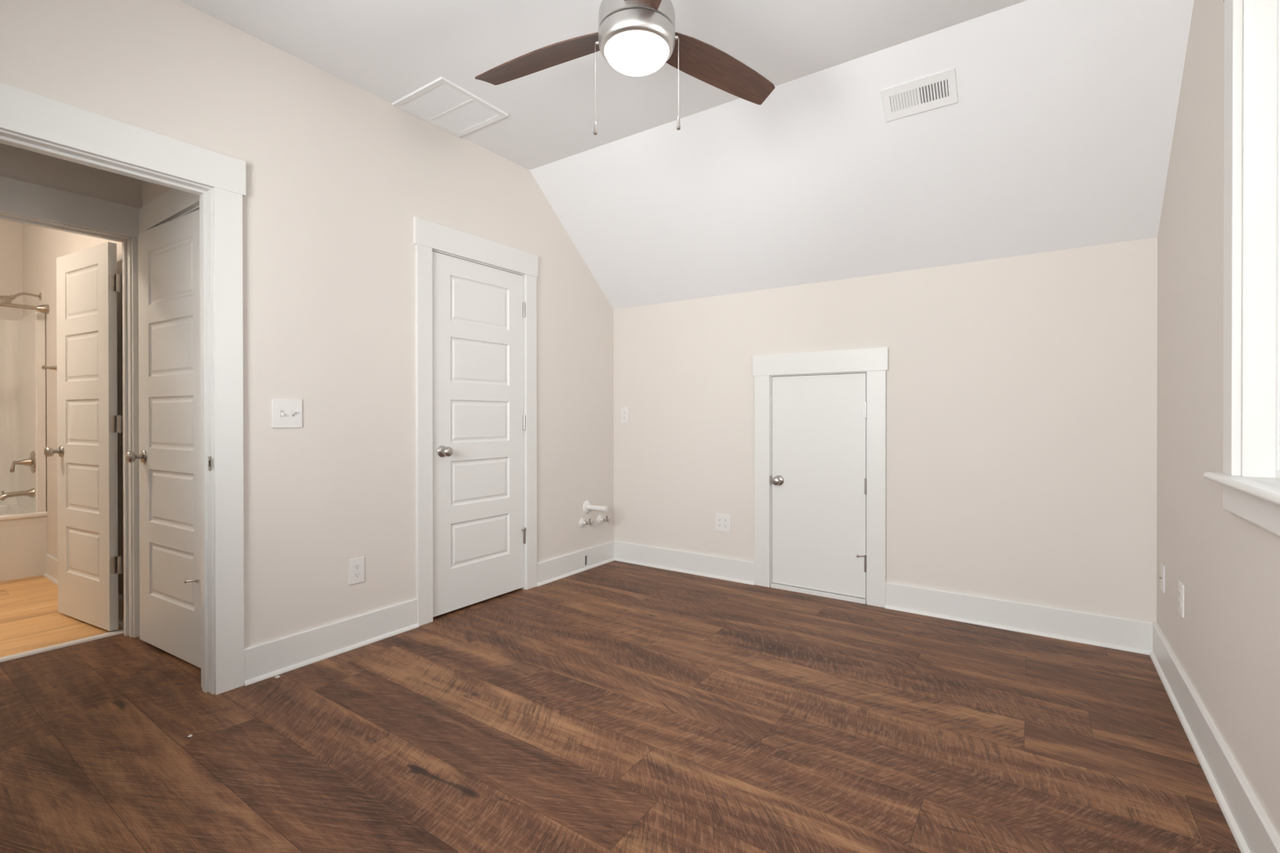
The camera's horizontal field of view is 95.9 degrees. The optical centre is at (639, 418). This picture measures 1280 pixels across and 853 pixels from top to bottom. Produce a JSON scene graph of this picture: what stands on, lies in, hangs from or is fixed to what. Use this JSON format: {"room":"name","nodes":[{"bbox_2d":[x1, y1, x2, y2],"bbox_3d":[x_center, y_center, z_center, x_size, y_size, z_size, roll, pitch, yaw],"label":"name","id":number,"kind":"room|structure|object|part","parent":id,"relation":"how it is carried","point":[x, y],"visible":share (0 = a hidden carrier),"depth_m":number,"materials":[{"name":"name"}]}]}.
{"room":"empty bedroom","nodes":[
{"label":"empty bedroom","id":0,"kind":"room"},
{"bbox_2d":[0,219,22,320],"bbox_3d":[-5.355,-0.255,3.854,0.115,2.716,1.690,0,0,35],"label":"wall","id":1,"kind":"structure","parent":0,"point":[11,232],"depth_m":4.46,"materials":[{"name":"beige paint"}]},
{"bbox_2d":[0,142,142,208],"bbox_3d":[-3.041,-0.251,2.321,0.115,2.716,1.800,0,0,35],"label":"wall","id":2,"kind":"structure","parent":0,"point":[16,163],"depth_m":2.72,"materials":[{"name":"beige paint"}]},
{"bbox_2d":[0,176,139,637],"bbox_3d":[-3.086,0.020,2.828,0.807,2.170,0.836,0,0,35],"label":"door","id":3,"kind":"structure","parent":2,"relation":"in","point":[88,282],"depth_m":2.98,"materials":[{"name":"white paint"}]},
{"bbox_3d":[-3.220,0.181,3.236,0.065,0.065,0.173,0,0,28],"label":"knob","id":4,"kind":"part","parent":3,"relation":"part of","materials":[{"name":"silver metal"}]},
{"bbox_3d":[-2.766,-0.990,2.597,0.021,0.150,0.827,0,0,35],"label":"head casing","id":5,"kind":"part","parent":3,"relation":"part of","materials":[{"name":"white paint"}]},
{"bbox_3d":[-2.541,0.094,2.928,0.019,2.020,0.052,0,0,35],"label":"casing","id":6,"kind":"part","parent":3,"relation":"part of","materials":[{"name":"white paint"}]},
{"bbox_2d":[22,180,172,595],"bbox_3d":[-3.317,-0.256,3.549,3.815,2.716,0.125,0,0,35],"label":"wall","id":7,"kind":"structure","parent":0,"point":[42,246],"depth_m":3.98,"materials":[{"name":"beige paint"}]},
{"bbox_2d":[0,292,41,303],"bbox_3d":[-4.393,-0.852,4.087,0.076,0.124,0.208,0,0,35],"label":"shower head","id":8,"kind":"object","parent":7,"relation":"attached to","point":[4,299],"visible":0.91,"depth_m":4.05},
{"bbox_3d":[-4.373,-0.877,4.116,0.018,0.044,0.132,0,0,35],"label":"shower arm","id":9,"kind":"part","parent":8,"relation":"part of","materials":[{"name":"silver metal"}]},
{"bbox_2d":[0,302,49,314],"bbox_3d":[-4.584,-0.764,3.416,0.066,0.066,1.530,0,0,35],"label":"curtain rod","id":10,"kind":"object","parent":7,"relation":"attached to","point":[44,308],"visible":1,"depth_m":3.97,"materials":[{"name":"silver metal"}]},
{"bbox_3d":[-4.587,-0.764,3.412,0.027,0.027,1.520,0,0,35],"label":"rod","id":11,"kind":"part","parent":10,"relation":"part of","materials":[{"name":"silver metal"}]},
{"bbox_2d":[36,304,49,314],"bbox_3d":[-4.165,-0.767,4.021,0.066,0.066,0.058,0,0,35],"label":"rod bracket","id":12,"kind":"object","parent":10,"relation":"on","point":[44,308],"depth_m":4.01,"materials":[{"name":"silver metal"}]},
{"bbox_2d":[41,365,57,370],"bbox_3d":[-3.887,-0.336,3.810,0.052,0.052,0.092,0,0,35],"label":"towel hook","id":13,"kind":"object","parent":7,"relation":"attached to","point":[43,367],"visible":0.68,"depth_m":3.80,"materials":[{"name":"silver metal"}]},
{"bbox_3d":[-3.880,-0.336,3.819,0.052,0.052,0.070,0,0,35],"label":"post","id":14,"kind":"part","parent":13,"relation":"part of","materials":[{"name":"silver metal"}]},
{"bbox_2d":[43,553,124,629],"bbox_3d":[-3.413,1.027,3.528,1.865,0.150,0.028,0,0,35],"label":"baseboard","id":15,"kind":"structure","parent":7,"relation":"attached to","point":[51,562],"depth_m":3.90,"materials":[{"name":"white paint"}]},
{"bbox_2d":[124,188,200,668],"bbox_3d":[-2.156,0.023,2.686,0.922,2.164,0.226,0,0,35],"label":"door","id":16,"kind":"structure","parent":7,"relation":"in","point":[168,456],"depth_m":2.67,"materials":[{"name":"white paint"}]},
{"bbox_3d":[-2.410,0.183,2.830,0.065,0.065,0.173,0,0,31],"label":"knob","id":17,"kind":"part","parent":16,"relation":"part of","materials":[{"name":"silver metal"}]},
{"bbox_3d":[-2.164,-0.996,2.672,0.922,0.126,0.021,0,0,35],"label":"head casing","id":18,"kind":"part","parent":16,"relation":"part of","materials":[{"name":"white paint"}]},
{"bbox_2d":[0,0,613,648],"bbox_3d":[-1.474,-0.254,2.759,0.115,2.716,4.300,0,0,35],"label":"wall","id":19,"kind":"structure","parent":0,"point":[338,175],"depth_m":2.69,"materials":[{"name":"beige paint"}]},
{"bbox_2d":[0,82,245,694],"bbox_3d":[-1.989,0.021,2.010,0.152,2.172,1.038,0,0,35],"label":"door frame","id":20,"kind":"structure","parent":19,"relation":"in","point":[29,121],"depth_m":2.32,"materials":[{"name":"white paint"}]},
{"bbox_3d":[-1.936,-0.994,1.969,0.021,0.142,1.038,0,0,35],"label":"head casing","id":21,"kind":"part","parent":20,"relation":"part of","materials":[{"name":"white paint"}]},
{"bbox_3d":[-1.725,0.180,2.319,0.034,0.058,0.006,0,0,35],"label":"strike plate","id":22,"kind":"part","parent":20,"relation":"part of","materials":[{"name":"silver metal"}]},
{"bbox_3d":[-1.676,0.090,2.350,0.019,2.030,0.100,0,0,35],"label":"casing","id":23,"kind":"part","parent":20,"relation":"part of","materials":[{"name":"white paint"}]},
{"bbox_2d":[271,399,302,427],"bbox_3d":[-1.548,-0.023,2.536,0.018,0.126,0.124,0,0,35],"label":"light switch","id":24,"kind":"object","parent":19,"relation":"attached to","point":[286,413],"visible":1,"depth_m":2.54,"materials":[{"name":"white plastic"}]},
{"bbox_2d":[348,556,364,585],"bbox_3d":[-1.374,0.738,2.799,0.008,0.122,0.076,0,0,35],"label":"wall outlet","id":25,"kind":"object","parent":19,"relation":"attached to","point":[356,566],"visible":1,"depth_m":2.79,"materials":[{"name":"white plastic"}]},
{"bbox_2d":[353,572,359,577],"bbox_3d":[-1.372,0.757,2.797,0.002,0.024,0.031,0,0,35],"label":"receptacle","id":26,"kind":"object","parent":25,"relation":"attached to","point":[356,575],"depth_m":2.79,"materials":[{"name":"grey plastic"}]},
{"bbox_2d":[353,564,359,569],"bbox_3d":[-1.372,0.718,2.797,0.002,0.024,0.031,0,0,35],"label":"receptacle","id":27,"kind":"object","parent":25,"relation":"attached to","point":[356,566],"depth_m":2.80,"materials":[{"name":"grey plastic"}]},
{"bbox_2d":[244,540,614,686],"bbox_3d":[-1.415,1.029,2.723,0.028,0.150,4.300,0,0,35],"label":"baseboard","id":28,"kind":"structure","parent":19,"relation":"attached to","point":[277,656],"depth_m":2.76,"materials":[{"name":"white paint"}]},
{"bbox_2d":[413,216,537,626],"bbox_3d":[-0.961,0.016,3.442,0.184,2.170,0.906,0,0,35],"label":"door","id":29,"kind":"structure","parent":19,"relation":"in","point":[476,355],"depth_m":3.38,"materials":[{"name":"white paint"}]},
{"bbox_3d":[-1.159,0.089,3.099,0.019,2.027,0.092,0,0,35],"label":"casing","id":30,"kind":"part","parent":29,"relation":"part of","materials":[{"name":"white paint"}]},
{"bbox_3d":[-1.070,0.181,3.183,0.069,0.065,0.065,0,0,35],"label":"knob","id":31,"kind":"part","parent":29,"relation":"part of","materials":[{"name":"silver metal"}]},
{"bbox_3d":[-0.934,-0.998,3.419,0.021,0.143,0.906,0,0,35],"label":"head casing","id":32,"kind":"part","parent":29,"relation":"part of","materials":[{"name":"white paint"}]},
{"bbox_3d":[-0.710,0.086,3.748,0.019,2.027,0.092,0,0,35],"label":"casing","id":33,"kind":"part","parent":29,"relation":"part of","materials":[{"name":"white paint"}]},
{"bbox_2d":[581,556,585,567],"bbox_3d":[-0.409,1.035,4.173,0.003,0.073,0.041,0,0,35],"label":"electrical outlet","id":34,"kind":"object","parent":19,"relation":"attached to","point":[583,558],"depth_m":4.17,"materials":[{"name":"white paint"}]},
{"bbox_2d":[579,517,593,527],"bbox_3d":[-0.379,0.754,4.160,0.096,0.068,0.068,0,0,35],"label":"valve","id":35,"kind":"object","parent":19,"relation":"attached to","point":[582,522],"visible":1,"depth_m":4.16,"materials":[{"name":"white plastic"}]},
{"bbox_2d":[582,500,608,514],"bbox_3d":[-0.312,0.647,4.181,0.182,0.100,0.100,0,0,35],"label":"drain pipe","id":36,"kind":"object","parent":19,"relation":"attached to","point":[588,507],"visible":1,"depth_m":4.19,"materials":[{"name":"white plastic"}]},
{"bbox_2d":[596,515,610,524],"bbox_3d":[-0.265,0.761,4.326,0.096,0.068,0.068,0,0,35],"label":"valve","id":37,"kind":"object","parent":19,"relation":"attached to","point":[599,520],"visible":1,"depth_m":4.33,"materials":[{"name":"white plastic"}]},
{"bbox_2d":[0,560,1240,852],"bbox_3d":[-1.703,1.128,2.992,7.108,0.050,4.415,0,0,35],"label":"floor","id":38,"kind":"structure","parent":0,"point":[615,706],"depth_m":2.00,"materials":[{"name":"brown wood"}]},
{"bbox_2d":[0,311,47,582],"bbox_3d":[-4.941,0.176,3.667,0.770,1.855,1.530,0,0,35],"label":"bathtub","id":39,"kind":"object","parent":38,"relation":"on","point":[23,519],"visible":0.98,"depth_m":4.17,"materials":[{"name":"white plastic"}]},
{"bbox_2d":[0,488,35,500],"bbox_3d":[-4.406,0.535,4.072,0.072,0.075,0.176,0,0,35],"label":"tub spout","id":40,"kind":"object","parent":39,"relation":"attached to","point":[31,493],"visible":1,"depth_m":4.07,"materials":[{"name":"silver metal"}]},
{"bbox_2d":[9,451,35,473],"bbox_3d":[-4.390,0.311,4.095,0.160,0.160,0.119,0,0,35],"label":"tub valve","id":41,"kind":"object","parent":39,"relation":"attached to","point":[31,462],"visible":0.99,"depth_m":4.10,"materials":[{"name":"silver metal"}]},
{"bbox_3d":[-4.410,0.342,4.057,0.023,0.071,0.035,0,0,2],"label":"lever","id":42,"kind":"part","parent":41,"relation":"part of","materials":[{"name":"silver metal"}]},
{"bbox_3d":[-4.390,0.311,4.096,0.060,0.060,0.090,0,0,35],"label":"handle stem","id":43,"kind":"part","parent":41,"relation":"part of","materials":[{"name":"silver metal"}]},
{"bbox_2d":[0,628,124,662],"bbox_3d":[-2.869,1.100,2.713,0.055,0.008,0.690,0,0,35],"label":"trim","id":44,"kind":"structure","parent":38,"relation":"on","point":[120,631],"depth_m":2.79,"materials":[{"name":"silver metal"}]},
{"bbox_2d":[178,0,1194,309],"bbox_3d":[-1.739,-1.198,2.934,7.348,0.908,4.535,0,0,35],"label":"ceiling","id":45,"kind":"structure","parent":0,"point":[1058,135],"depth_m":2.71,"materials":[{"name":"white paint"}]},
{"bbox_2d":[391,75,508,137],"bbox_3d":[-0.983,-1.608,3.002,0.411,0.010,0.418,0,0,35],"label":"ceiling vent","id":46,"kind":"object","parent":45,"relation":"in","point":[442,103],"visible":1,"depth_m":2.98,"materials":[{"name":"white metal"}]},
{"bbox_2d":[475,0,774,135],"bbox_3d":[-0.054,-1.293,2.070,1.104,0.636,1.158,0,0,35],"label":"ceiling fan","id":47,"kind":"object","parent":45,"relation":"hanging from","point":[636,37],"visible":1,"depth_m":2.02,"materials":[{"name":"brown wood"}]},
{"bbox_3d":[-0.365,-1.322,2.131,0.542,0.028,0.143,0,12,25],"label":"blade","id":48,"kind":"part","parent":47,"relation":"part of","materials":[{"name":"brown wood"}]},
{"bbox_3d":[-0.153,-1.153,1.978,0.002,0.266,0.002,0,0,35],"label":"pull chain","id":49,"kind":"part","parent":47,"relation":"part of","materials":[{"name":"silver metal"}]},
{"bbox_3d":[0.027,-1.321,1.583,0.143,0.028,0.542,12,-1,-5],"label":"blade","id":50,"kind":"part","parent":47,"relation":"part of","materials":[{"name":"brown wood"}]},
{"bbox_3d":[0.131,-1.161,1.960,0.002,0.265,0.002,0,0,35],"label":"pull chain","id":51,"kind":"part","parent":47,"relation":"part of","materials":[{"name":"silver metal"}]},
{"bbox_3d":[0.305,-1.323,2.197,0.542,0.028,0.143,0,-12,-35],"label":"blade","id":52,"kind":"part","parent":47,"relation":"part of","materials":[{"name":"brown wood"}]},
{"bbox_2d":[880,67,958,121],"bbox_3d":[1.258,-1.456,2.603,0.302,0.101,0.117,0,0,35],"label":"ceiling vent","id":53,"kind":"object","parent":45,"relation":"in","point":[940,89],"visible":1,"depth_m":2.60,"materials":[{"name":"white metal"}]},
{"bbox_2d":[613,237,1157,622],"bbox_3d":[1.137,0.125,3.639,3.413,1.946,0.115,0,0,35],"label":"wall","id":54,"kind":"structure","parent":0,"point":[1021,390],"depth_m":3.13,"materials":[{"name":"beige paint"}]},
{"bbox_2d":[620,407,628,423],"bbox_3d":[-0.117,-0.027,4.430,0.076,0.122,0.008,0,0,35],"label":"wall outlet","id":55,"kind":"object","parent":54,"relation":"attached to","point":[624,411],"visible":1,"depth_m":4.43,"materials":[{"name":"white plastic"}]},
{"bbox_2d":[715,513,731,533],"bbox_3d":[0.569,0.715,3.959,0.122,0.122,0.008,0,0,35],"label":"wall outlet","id":56,"kind":"object","parent":54,"relation":"attached to","point":[722,522],"visible":1,"depth_m":3.95,"materials":[{"name":"white plastic"}]},
{"bbox_2d":[752,346,888,608],"bbox_3d":[1.114,0.341,3.614,0.837,1.515,0.184,0,0,35],"label":"door","id":57,"kind":"structure","parent":54,"relation":"in","point":[820,416],"depth_m":3.58,"materials":[{"name":"white paint"}]},
{"bbox_3d":[0.805,0.408,3.788,0.105,1.381,0.019,0,0,35],"label":"casing","id":58,"kind":"part","parent":57,"relation":"part of","materials":[{"name":"white paint"}]},
{"bbox_3d":[0.851,0.400,3.756,0.008,0.057,0.023,0,0,35],"label":"latch plate","id":59,"kind":"part","parent":57,"relation":"part of","materials":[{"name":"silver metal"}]},
{"bbox_3d":[0.881,0.398,3.705,0.065,0.065,0.069,0,0,35],"label":"knob","id":60,"kind":"part","parent":57,"relation":"part of","materials":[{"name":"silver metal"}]},
{"bbox_3d":[1.106,1.085,3.603,0.591,0.026,0.046,0,0,35],"label":"sill","id":61,"kind":"part","parent":57,"relation":"part of","materials":[{"name":"white paint"}]},
{"bbox_3d":[1.095,-0.349,3.583,0.837,0.134,0.021,0,0,35],"label":"head casing","id":62,"kind":"part","parent":57,"relation":"part of","materials":[{"name":"white paint"}]},
{"bbox_3d":[1.387,0.409,3.386,0.105,1.381,0.019,0,0,35],"label":"casing","id":63,"kind":"part","parent":57,"relation":"part of","materials":[{"name":"white paint"}]},
{"bbox_2d":[613,540,1152,655],"bbox_3d":[1.095,1.024,3.585,3.148,0.150,0.028,0,0,35],"label":"baseboard","id":64,"kind":"structure","parent":54,"relation":"attached to","point":[1126,634],"depth_m":3.10,"materials":[{"name":"white paint"}]},
{"bbox_2d":[1156,0,1279,838],"bbox_3d":[1.237,-0.249,0.885,0.120,2.716,4.300,0,0,35],"label":"wall","id":65,"kind":"structure","parent":0,"point":[1226,642],"depth_m":1.90,"materials":[{"name":"beige paint"}]},
{"bbox_2d":[1159,562,1164,592],"bbox_3d":[2.299,0.700,2.544,0.016,0.118,0.072,0,0,35],"label":"cable plate","id":66,"kind":"object","parent":65,"relation":"attached to","point":[1162,577],"visible":1,"depth_m":2.52,"materials":[{"name":"white plastic"}]},
{"bbox_2d":[1178,581,1184,617],"bbox_3d":[2.073,0.691,2.210,0.008,0.122,0.076,0,0,35],"label":"wall outlet","id":67,"kind":"object","parent":65,"relation":"attached to","point":[1181,587],"visible":1,"depth_m":2.19,"materials":[{"name":"white plastic"}]},
{"bbox_2d":[1149,622,1279,852],"bbox_3d":[1.181,1.034,0.938,0.028,0.150,4.285,0,0,35],"label":"baseboard","id":68,"kind":"structure","parent":65,"relation":"attached to","point":[1252,831],"depth_m":1.72,"materials":[{"name":"white paint"}]},
{"bbox_2d":[1203,0,1279,536],"bbox_3d":[1.435,-0.539,1.215,0.180,1.593,1.048,0,0,35],"label":"window","id":69,"kind":"structure","parent":65,"relation":"in","point":[1251,132],"depth_m":1.55,"materials":[{"name":"white paint"}]},
{"bbox_3d":[1.654,-0.521,1.610,0.019,1.353,0.089,0,0,35],"label":"casing","id":70,"kind":"part","parent":69,"relation":"part of","materials":[{"name":"white paint"}]},
{"bbox_3d":[1.483,-0.504,1.182,0.064,1.382,0.809,0,0,35],"label":"frame","id":71,"kind":"part","parent":69,"relation":"part of","materials":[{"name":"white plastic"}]}
]}

